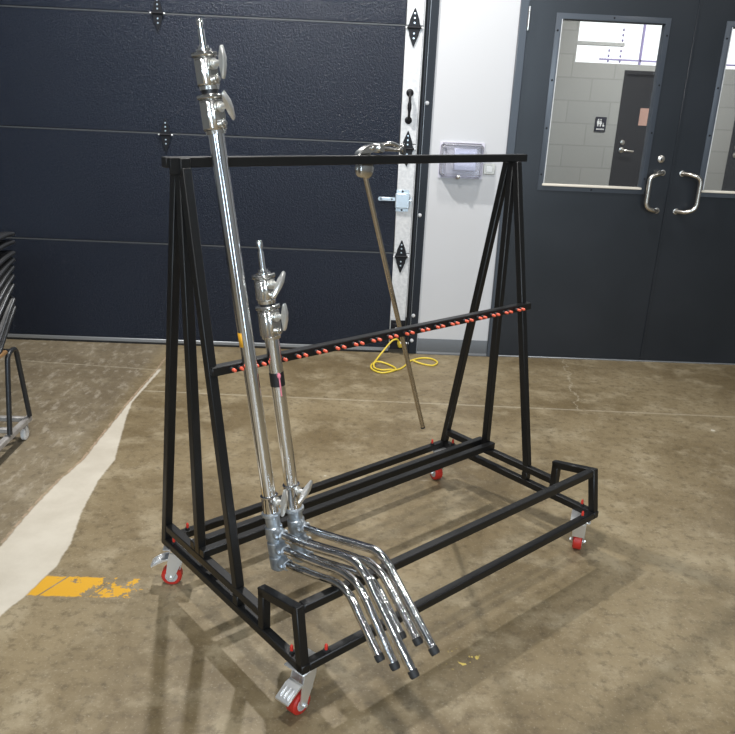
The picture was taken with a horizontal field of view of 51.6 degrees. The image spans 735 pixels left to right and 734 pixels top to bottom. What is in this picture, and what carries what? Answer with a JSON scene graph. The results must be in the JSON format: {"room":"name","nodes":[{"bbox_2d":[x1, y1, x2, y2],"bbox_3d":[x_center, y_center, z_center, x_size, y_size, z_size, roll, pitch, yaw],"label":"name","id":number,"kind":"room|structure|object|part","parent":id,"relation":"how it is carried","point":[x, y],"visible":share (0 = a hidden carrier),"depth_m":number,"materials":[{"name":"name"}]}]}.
{"room":"warehouse loading bay","nodes":[
{"label":"warehouse loading bay","id":0,"kind":"room"},
{"bbox_2d":[0,269,734,733],"bbox_3d":[-0.080,1.143,1.331,11.000,0.100,13.778,2,19,-2],"label":"floor","id":1,"kind":"structure","parent":0,"point":[631,630],"depth_m":2.63,"materials":[{"name":"concrete"}]},
{"bbox_2d":[0,415,31,450],"bbox_3d":[-1.734,0.338,3.150,0.484,0.101,0.526,2,19,-2],"label":"dolly","id":2,"kind":"object","parent":1,"relation":"on","point":[22,426],"visible":0.96,"depth_m":3.31,"materials":[{"name":"grey metal"}]},
{"bbox_3d":[-1.734,0.264,3.248,0.432,0.022,0.022,2,19,-2],"label":"cross rail","id":3,"kind":"part","parent":2,"relation":"part of","materials":[{"name":"grey metal"}]},
{"bbox_3d":[-1.737,0.224,3.366,0.432,0.022,0.022,2,19,-2],"label":"cross rail","id":4,"kind":"part","parent":2,"relation":"part of","materials":[{"name":"grey metal"}]},
{"bbox_2d":[0,305,31,434],"bbox_3d":[-1.704,0.036,3.073,0.469,0.514,0.450,2,19,-2],"label":"chair","id":5,"kind":"object","parent":2,"relation":"on","point":[7,353],"visible":0.88,"depth_m":3.15,"materials":[{"name":"black metal"}]},
{"bbox_3d":[-1.673,-0.023,2.966,0.412,0.016,0.285,2,19,-2],"label":"plywood seat","id":6,"kind":"part","parent":5,"relation":"part of","materials":[{"name":"brown wood"}]},
{"bbox_2d":[0,295,15,342],"bbox_3d":[-1.695,-0.150,3.011,0.455,0.190,0.429,2,19,-2],"label":"chair","id":7,"kind":"object","parent":5,"relation":"on","point":[4,318],"visible":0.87,"depth_m":3.11,"materials":[{"name":"grey metal"}]},
{"bbox_2d":[0,283,14,316],"bbox_3d":[-1.691,-0.221,2.985,0.455,0.152,0.443,2,19,-2],"label":"chair","id":8,"kind":"object","parent":7,"relation":"on","point":[3,303],"visible":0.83,"depth_m":3.10,"materials":[{"name":"grey metal"}]},
{"bbox_2d":[0,273,14,302],"bbox_3d":[-1.689,-0.269,2.975,0.455,0.127,0.450,2,19,-2],"label":"chair","id":9,"kind":"object","parent":8,"relation":"on","point":[11,277],"visible":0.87,"depth_m":3.09,"materials":[{"name":"grey metal"}]},
{"bbox_2d":[0,265,14,289],"bbox_3d":[-1.687,-0.312,2.965,0.455,0.109,0.453,2,19,-2],"label":"chair","id":10,"kind":"object","parent":9,"relation":"on","point":[4,277],"visible":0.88,"depth_m":3.09,"materials":[{"name":"grey metal"}]},
{"bbox_2d":[0,257,14,277],"bbox_3d":[-1.684,-0.365,2.958,0.455,0.103,0.454,2,19,-2],"label":"chair","id":11,"kind":"object","parent":10,"relation":"on","point":[11,260],"visible":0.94,"depth_m":3.09,"materials":[{"name":"grey metal"}]},
{"bbox_2d":[0,250,15,265],"bbox_3d":[-1.681,-0.427,2.947,0.455,0.122,0.451,2,19,-2],"label":"chair","id":12,"kind":"object","parent":11,"relation":"on","point":[5,255],"visible":1,"depth_m":3.10,"materials":[{"name":"grey metal"}]},
{"bbox_2d":[0,240,14,249],"bbox_3d":[-1.677,-0.504,2.934,0.455,0.143,0.443,2,19,-2],"label":"chair","id":13,"kind":"object","parent":12,"relation":"on","point":[3,243],"visible":1,"depth_m":3.08,"materials":[{"name":"grey metal"}]},
{"bbox_2d":[0,232,14,239],"bbox_3d":[-1.675,-0.543,2.925,0.455,0.157,0.439,2,19,-2],"label":"chair","id":14,"kind":"object","parent":13,"relation":"on","point":[3,235],"visible":1,"depth_m":3.08,"materials":[{"name":"grey metal"}]},
{"bbox_3d":[-1.486,0.085,3.213,0.021,0.348,0.226,2,19,-2],"label":"leg frame","id":15,"kind":"part","parent":5,"relation":"part of","materials":[{"name":"grey metal"}]},
{"bbox_2d":[150,154,598,714],"bbox_3d":[0.088,0.038,2.369,1.376,1.330,0.806,-13,25,-39],"label":"rack","id":16,"kind":"object","parent":1,"relation":"on","point":[185,258],"visible":0.98,"depth_m":2.23,"materials":[{"name":"black painted steel"},{"name":"red plastic"},{"name":"zinc-plated steel"}]},
{"bbox_3d":[-0.549,0.031,2.127,0.027,1.166,0.218,-11,23,-35],"label":"leg","id":17,"kind":"part","parent":16,"relation":"part of","materials":[{"name":"black metal"}]},
{"bbox_3d":[-0.469,0.025,2.029,0.041,1.084,0.032,-13,25,-39],"label":"leg","id":18,"kind":"part","parent":16,"relation":"part of","materials":[{"name":"black metal"}]},
{"bbox_3d":[-0.396,0.057,1.950,0.221,1.088,0.027,20,25,41],"label":"leg","id":19,"kind":"part","parent":16,"relation":"part of","materials":[{"name":"black metal"}]},
{"bbox_3d":[-0.443,0.566,2.166,0.025,0.025,0.516,-13,25,-39],"label":"rail","id":20,"kind":"part","parent":16,"relation":"part of","materials":[{"name":"black metal"}]},
{"bbox_3d":[-0.389,0.642,2.122,0.025,0.025,0.733,-13,25,-39],"label":"rail","id":21,"kind":"part","parent":16,"relation":"part of","materials":[{"name":"black metal"}]},
{"bbox_3d":[-0.352,0.631,2.074,0.025,0.031,0.025,-13,25,-39],"label":"rail post","id":22,"kind":"part","parent":16,"relation":"part of","materials":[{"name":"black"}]},
{"bbox_3d":[-0.268,0.625,1.971,0.025,0.116,0.025,-13,25,-39],"label":"lip post","id":23,"kind":"part","parent":16,"relation":"part of","materials":[{"name":"black metal"}]},
{"bbox_3d":[-0.222,0.581,1.903,0.025,0.055,0.162,-13,25,-39],"label":"lip rail","id":24,"kind":"part","parent":16,"relation":"part of","materials":[{"name":"black metal"}]},
{"bbox_3d":[-0.164,0.663,1.856,0.025,0.180,0.052,-13,25,-39],"label":"corner post","id":25,"kind":"part","parent":16,"relation":"part of","materials":[{"name":"black metal"}]},
{"bbox_2d":[191,17,419,679],"bbox_3d":[-0.114,-0.040,1.765,0.769,1.428,0.119,18,24,38],"label":"stand","id":26,"kind":"object","parent":16,"relation":"on","point":[212,105],"visible":1,"depth_m":1.85,"materials":[{"name":"silver metal"}]},
{"bbox_2d":[201,89,217,93],"bbox_3d":[-0.368,-0.642,1.778,0.040,0.017,0.040,-13,25,-39],"label":"washer","id":27,"kind":"object","parent":26,"relation":"in","point":[204,91],"depth_m":1.76,"materials":[{"name":"black"}]},
{"bbox_3d":[-0.340,-0.700,1.744,0.036,0.073,0.025,12,21,24],"label":"knob","id":28,"kind":"part","parent":26,"relation":"part of","materials":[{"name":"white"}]},
{"bbox_3d":[-0.328,-0.609,1.770,0.044,0.066,0.040,-13,25,-39],"label":"knob","id":29,"kind":"part","parent":26,"relation":"part of","materials":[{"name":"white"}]},
{"bbox_2d":[265,523,287,541],"bbox_3d":[-0.249,0.453,2.077,0.051,0.046,0.074,-13,25,-39],"label":"socket","id":30,"kind":"object","parent":26,"relation":"attached to","point":[275,532],"depth_m":2.06,"materials":[{"name":"grey metal"}]},
{"bbox_2d":[267,541,290,556],"bbox_3d":[-0.244,0.497,2.089,0.051,0.046,0.073,-13,25,-39],"label":"socket","id":31,"kind":"object","parent":26,"relation":"attached to","point":[275,548],"depth_m":2.07,"materials":[{"name":"grey metal"}]},
{"bbox_2d":[269,555,292,570],"bbox_3d":[-0.240,0.540,2.101,0.051,0.046,0.073,-13,25,-39],"label":"socket","id":32,"kind":"object","parent":26,"relation":"attached to","point":[277,562],"depth_m":2.08,"materials":[{"name":"grey metal"}]},
{"bbox_3d":[-0.231,0.362,2.043,0.035,0.076,0.029,12,21,25],"label":"knob","id":33,"kind":"part","parent":26,"relation":"part of","materials":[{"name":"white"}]},
{"bbox_3d":[-0.094,0.583,1.933,0.029,0.134,0.409,-13,25,-39],"label":"leg","id":34,"kind":"part","parent":26,"relation":"part of","materials":[{"name":"silver metal"}]},
{"bbox_3d":[-0.079,0.564,1.907,0.025,0.165,0.466,-13,25,-39],"label":"leg","id":35,"kind":"part","parent":26,"relation":"part of","materials":[{"name":"silver metal"}]},
{"bbox_3d":[-0.060,0.539,1.874,0.023,0.198,0.533,-13,25,-39],"label":"leg","id":36,"kind":"part","parent":26,"relation":"part of","materials":[{"name":"silver metal"}]},
{"bbox_3d":[-0.155,0.429,2.775,1.225,0.025,0.025,-13,25,-39],"label":"rail","id":37,"kind":"part","parent":16,"relation":"part of","materials":[{"name":"black metal"}]},
{"bbox_2d":[252,240,439,656],"bbox_3d":[-0.034,0.183,1.880,0.675,0.910,0.112,19,25,39],"label":"stand","id":38,"kind":"object","parent":16,"relation":"on","point":[267,290],"visible":0.78,"depth_m":1.95,"materials":[{"name":"silver metal"}]},
{"bbox_2d":[260,303,274,306],"bbox_3d":[-0.258,-0.163,1.960,0.040,0.013,0.040,-13,25,-39],"label":"washer","id":39,"kind":"object","parent":38,"relation":"in","point":[261,304],"depth_m":1.94,"materials":[{"name":"silver metal"}]},
{"bbox_3d":[-0.229,-0.211,1.925,0.046,0.065,0.038,-13,25,-39],"label":"knob","id":40,"kind":"part","parent":38,"relation":"part of","materials":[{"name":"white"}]},
{"bbox_3d":[-0.220,-0.130,1.950,0.036,0.073,0.025,12,21,27],"label":"knob","id":41,"kind":"part","parent":38,"relation":"part of","materials":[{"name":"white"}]},
{"bbox_2d":[287,516,309,533],"bbox_3d":[-0.194,0.446,2.139,0.052,0.045,0.073,-13,25,-39],"label":"socket","id":42,"kind":"object","parent":38,"relation":"attached to","point":[296,524],"depth_m":2.12,"materials":[{"name":"grey metal"}]},
{"bbox_2d":[289,533,311,547],"bbox_3d":[-0.190,0.489,2.152,0.052,0.045,0.073,-13,25,-39],"label":"socket","id":43,"kind":"object","parent":38,"relation":"attached to","point":[301,535],"depth_m":2.13,"materials":[{"name":"grey metal"}]},
{"bbox_2d":[291,547,313,561],"bbox_3d":[-0.186,0.532,2.165,0.052,0.045,0.073,-13,25,-39],"label":"socket","id":44,"kind":"object","parent":38,"relation":"attached to","point":[300,549],"depth_m":2.15,"materials":[{"name":"grey metal"}]},
{"bbox_3d":[-0.175,0.343,2.099,0.063,0.052,0.039,-13,25,-39],"label":"knob","id":45,"kind":"part","parent":38,"relation":"part of","materials":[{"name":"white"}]},
{"bbox_3d":[-0.042,0.559,1.988,0.029,0.115,0.410,-13,24,-38],"label":"leg","id":46,"kind":"part","parent":38,"relation":"part of","materials":[{"name":"silver metal"}]},
{"bbox_3d":[-0.023,0.536,1.961,0.028,0.140,0.470,-13,25,-39],"label":"leg","id":47,"kind":"part","parent":38,"relation":"part of","materials":[{"name":"silver metal"}]},
{"bbox_3d":[-0.007,0.518,1.933,0.024,0.178,0.529,-13,25,-39],"label":"leg","id":48,"kind":"part","parent":38,"relation":"part of","materials":[{"name":"silver metal"}]},
{"bbox_2d":[355,141,424,428],"bbox_3d":[0.088,-0.215,2.480,0.381,1.002,0.052,-13,25,-39],"label":"grip arm","id":49,"kind":"object","parent":16,"relation":"hanging from","point":[365,171],"visible":0.94,"depth_m":2.34,"materials":[{"name":"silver metal"}]},
{"bbox_3d":[0.076,-0.657,2.283,0.115,0.038,0.024,-13,25,-39],"label":"tee handle","id":50,"kind":"part","parent":49,"relation":"part of","materials":[{"name":"silver metal"}]},
{"bbox_3d":[0.304,0.475,2.234,1.225,0.025,0.025,-13,25,-39],"label":"fence rail","id":51,"kind":"part","parent":16,"relation":"part of","materials":[{"name":"black metal"}]},
{"bbox_3d":[0.316,0.626,2.263,1.225,0.025,0.025,-13,25,-39],"label":"rail","id":52,"kind":"part","parent":16,"relation":"part of","materials":[{"name":"black metal"}]},
{"bbox_3d":[0.404,-0.196,2.917,0.025,1.166,0.216,-13,25,-39],"label":"leg","id":53,"kind":"part","parent":16,"relation":"part of","materials":[{"name":"black metal"}]},
{"bbox_3d":[0.484,-0.202,2.818,0.025,1.084,0.032,-13,25,-39],"label":"leg","id":54,"kind":"part","parent":16,"relation":"part of","materials":[{"name":"black metal"}]},
{"bbox_3d":[0.504,0.340,2.950,0.025,0.025,0.516,-13,25,-39],"label":"rail","id":55,"kind":"part","parent":16,"relation":"part of","materials":[{"name":"black metal"}]},
{"bbox_3d":[0.558,0.416,2.906,0.025,0.025,0.733,-13,25,-39],"label":"rail","id":56,"kind":"part","parent":16,"relation":"part of","materials":[{"name":"black metal"}]},
{"bbox_3d":[0.557,-0.170,2.739,0.025,1.088,0.218,-13,25,-39],"label":"leg","id":57,"kind":"part","parent":16,"relation":"part of","materials":[{"name":"black metal"}]},
{"bbox_3d":[0.596,0.405,2.858,0.025,0.031,0.025,-13,25,-39],"label":"rail post","id":58,"kind":"part","parent":16,"relation":"part of","materials":[{"name":"black metal"}]},
{"bbox_3d":[0.679,0.399,2.755,0.025,0.116,0.025,-13,25,-39],"label":"lip post","id":59,"kind":"part","parent":16,"relation":"part of","materials":[{"name":"black metal"}]},
{"bbox_3d":[0.726,0.356,2.687,0.025,0.055,0.162,-13,25,-39],"label":"lip rail","id":60,"kind":"part","parent":16,"relation":"part of","materials":[{"name":"black metal"}]},
{"bbox_3d":[0.783,0.437,2.641,0.025,0.180,0.052,-13,25,-39],"label":"corner post","id":61,"kind":"part","parent":16,"relation":"part of","materials":[{"name":"black metal"}]},
{"bbox_2d":[370,338,437,373],"bbox_3d":[0.192,-0.082,4.609,0.456,0.117,0.296,-8,22,-29],"label":"extension cord","id":62,"kind":"object","parent":1,"relation":"on","point":[392,340],"visible":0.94,"depth_m":4.58,"materials":[{"name":"yellow plastic"}]},
{"bbox_2d":[416,0,520,352],"bbox_3d":[-0.034,-2.490,4.065,11.000,5.000,0.150,2,19,-2],"label":"wall","id":63,"kind":"structure","parent":0,"point":[477,39],"depth_m":4.40,"materials":[{"name":"grey paint"}]},
{"bbox_2d":[0,0,424,352],"bbox_3d":[-1.564,-1.644,4.237,3.772,3.157,0.112,2,19,-2],"label":"door","id":64,"kind":"structure","parent":63,"relation":"in","point":[94,94],"depth_m":4.38,"materials":[{"name":"blue metal"}]},
{"bbox_3d":[-1.679,-0.479,4.664,3.651,0.594,0.057,2,19,-2],"label":"panel","id":65,"kind":"part","parent":64,"relation":"part of","materials":[{"name":"blue metal"}]},
{"bbox_3d":[-1.692,-0.184,4.760,3.651,0.024,0.056,2,19,-2],"label":"rail","id":66,"kind":"part","parent":64,"relation":"part of","materials":[{"name":"silver metal"}]},
{"bbox_3d":[-1.652,-1.062,4.465,3.651,0.628,0.057,2,19,-2],"label":"panel","id":67,"kind":"part","parent":64,"relation":"part of","materials":[{"name":"blue metal"}]},
{"bbox_3d":[-1.625,-1.658,4.260,3.651,0.621,0.057,2,19,-2],"label":"panel","id":68,"kind":"part","parent":64,"relation":"part of","materials":[{"name":"blue metal"}]},
{"bbox_3d":[-1.598,-2.254,4.056,3.651,0.629,0.057,2,19,-2],"label":"panel","id":69,"kind":"part","parent":64,"relation":"part of","materials":[{"name":"blue metal"}]},
{"bbox_3d":[0.236,-1.477,4.313,0.042,0.190,0.012,2,19,-2],"label":"handle","id":70,"kind":"part","parent":64,"relation":"part of","materials":[{"name":"black metal"}]},
{"bbox_2d":[405,0,439,353],"bbox_3d":[0.336,-1.591,4.271,0.080,3.200,0.064,2,19,-2],"label":"trim","id":71,"kind":"structure","parent":63,"relation":"attached to","point":[431,13],"depth_m":4.42,"materials":[{"name":"black metal"}]},
{"bbox_2d":[417,338,486,356],"bbox_3d":[0.533,-0.123,4.800,0.442,0.100,0.016,2,19,-2],"label":"baseboard","id":72,"kind":"structure","parent":63,"relation":"attached to","point":[424,346],"depth_m":4.80,"materials":[{"name":"grey plastic"}]},
{"bbox_2d":[438,141,484,178],"bbox_3d":[0.547,-1.192,4.401,0.260,0.204,0.076,2,19,-2],"label":"guard","id":73,"kind":"object","parent":63,"relation":"attached to","point":[456,166],"visible":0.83,"depth_m":4.41,"materials":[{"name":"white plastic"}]},
{"bbox_2d":[483,164,494,174],"bbox_3d":[0.713,-1.157,4.450,0.068,0.060,0.011,2,19,-2],"label":"wall plate","id":74,"kind":"object","parent":63,"relation":"attached to","point":[488,168],"visible":1,"depth_m":4.45,"materials":[{"name":"grey"}]},
{"bbox_2d":[486,0,529,356],"bbox_3d":[1.793,-1.092,4.567,1.992,2.190,0.170,2,19,-2],"label":"trim","id":75,"kind":"structure","parent":63,"relation":"attached to","point":[524,6],"depth_m":4.32,"materials":[{"name":"grey metal"}]},
{"bbox_2d":[499,0,701,359],"bbox_3d":[1.316,-1.064,4.485,0.953,2.126,0.117,2,19,-2],"label":"door","id":76,"kind":"structure","parent":63,"relation":"in","point":[592,251],"depth_m":4.55,"materials":[{"name":"metal"}]},
{"bbox_3d":[1.342,-1.490,4.357,0.640,0.956,0.032,2,19,-2],"label":"glass frame","id":77,"kind":"part","parent":76,"relation":"part of","materials":[{"name":"grey metal"}]},
{"bbox_3d":[1.691,-1.028,4.475,0.128,0.245,0.045,-10,23,-32],"label":"handle","id":78,"kind":"part","parent":76,"relation":"part of","materials":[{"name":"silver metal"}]},
{"bbox_2d":[498,354,734,364],"bbox_3d":[1.746,-0.060,4.918,1.898,0.008,0.135,2,19,-2],"label":"trim","id":79,"kind":"structure","parent":63,"relation":"attached to","point":[640,360],"depth_m":4.85,"materials":[{"name":"silver metal"}]},
{"bbox_2d":[641,0,734,362],"bbox_3d":[2.264,-1.031,4.513,0.947,2.126,0.117,2,19,-2],"label":"door","id":80,"kind":"structure","parent":63,"relation":"in","point":[691,317],"depth_m":4.61,"materials":[{"name":"metal"}]},
{"bbox_3d":[1.894,-1.021,4.481,0.128,0.245,0.045,14,22,29],"label":"handle","id":81,"kind":"part","parent":80,"relation":"part of","materials":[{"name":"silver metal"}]},
{"bbox_3d":[2.293,-1.457,4.386,0.640,0.956,0.032,2,19,-2],"label":"glass frame","id":82,"kind":"part","parent":80,"relation":"part of","materials":[{"name":"grey metal"}]},
{"bbox_2d":[544,21,734,190],"bbox_3d":[3.068,-2.333,7.264,4.600,2.900,0.150,2,19,-2],"label":"wall","id":83,"kind":"structure","parent":0,"point":[579,154],"depth_m":7.17,"materials":[{"name":"white concrete"}]},
{"bbox_2d":[594,117,606,131],"bbox_3d":[2.199,-2.290,7.176,0.104,0.132,0.014,2,19,-2],"label":"restroom sign","id":84,"kind":"object","parent":83,"relation":"attached to","point":[600,122],"visible":1,"depth_m":7.17,"materials":[{"name":"black plastic"}]},
{"bbox_2d":[608,70,654,186],"bbox_3d":[2.798,-1.848,7.378,0.920,1.885,0.140,2,19,-2],"label":"door","id":85,"kind":"structure","parent":83,"relation":"in","point":[637,85],"depth_m":7.23,"materials":[{"name":"black metal"}]},
{"bbox_3d":[2.470,-2.099,7.249,0.122,0.118,0.070,2,19,-2],"label":"handle","id":86,"kind":"part","parent":85,"relation":"part of","materials":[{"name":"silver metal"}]},
{"bbox_2d":[638,108,648,125],"bbox_3d":[2.616,-2.365,7.196,0.090,0.155,0.002,2,19,-2],"label":"paper notice","id":87,"kind":"object","parent":85,"relation":"attached to","point":[643,116],"visible":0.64,"depth_m":7.20,"materials":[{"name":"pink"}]},
{"bbox_2d":[575,21,734,68],"bbox_3d":[3.065,-3.110,6.976,2.280,0.685,0.090,2,19,-2],"label":"window","id":88,"kind":"structure","parent":83,"relation":"in","point":[598,42],"depth_m":7.03,"materials":[{"name":"grey paint"}]},
{"bbox_3d":[2.283,-2.954,6.989,0.128,0.294,0.017,2,19,-2],"label":"bead chain","id":89,"kind":"part","parent":88,"relation":"part of","materials":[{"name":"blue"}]},
{"bbox_2d":[721,121,734,190],"bbox_3d":[3.896,-1.809,7.411,0.900,1.885,0.140,2,19,-2],"label":"door","id":90,"kind":"structure","parent":83,"relation":"in","point":[728,184],"depth_m":7.36,"materials":[{"name":"black metal"}]}
]}

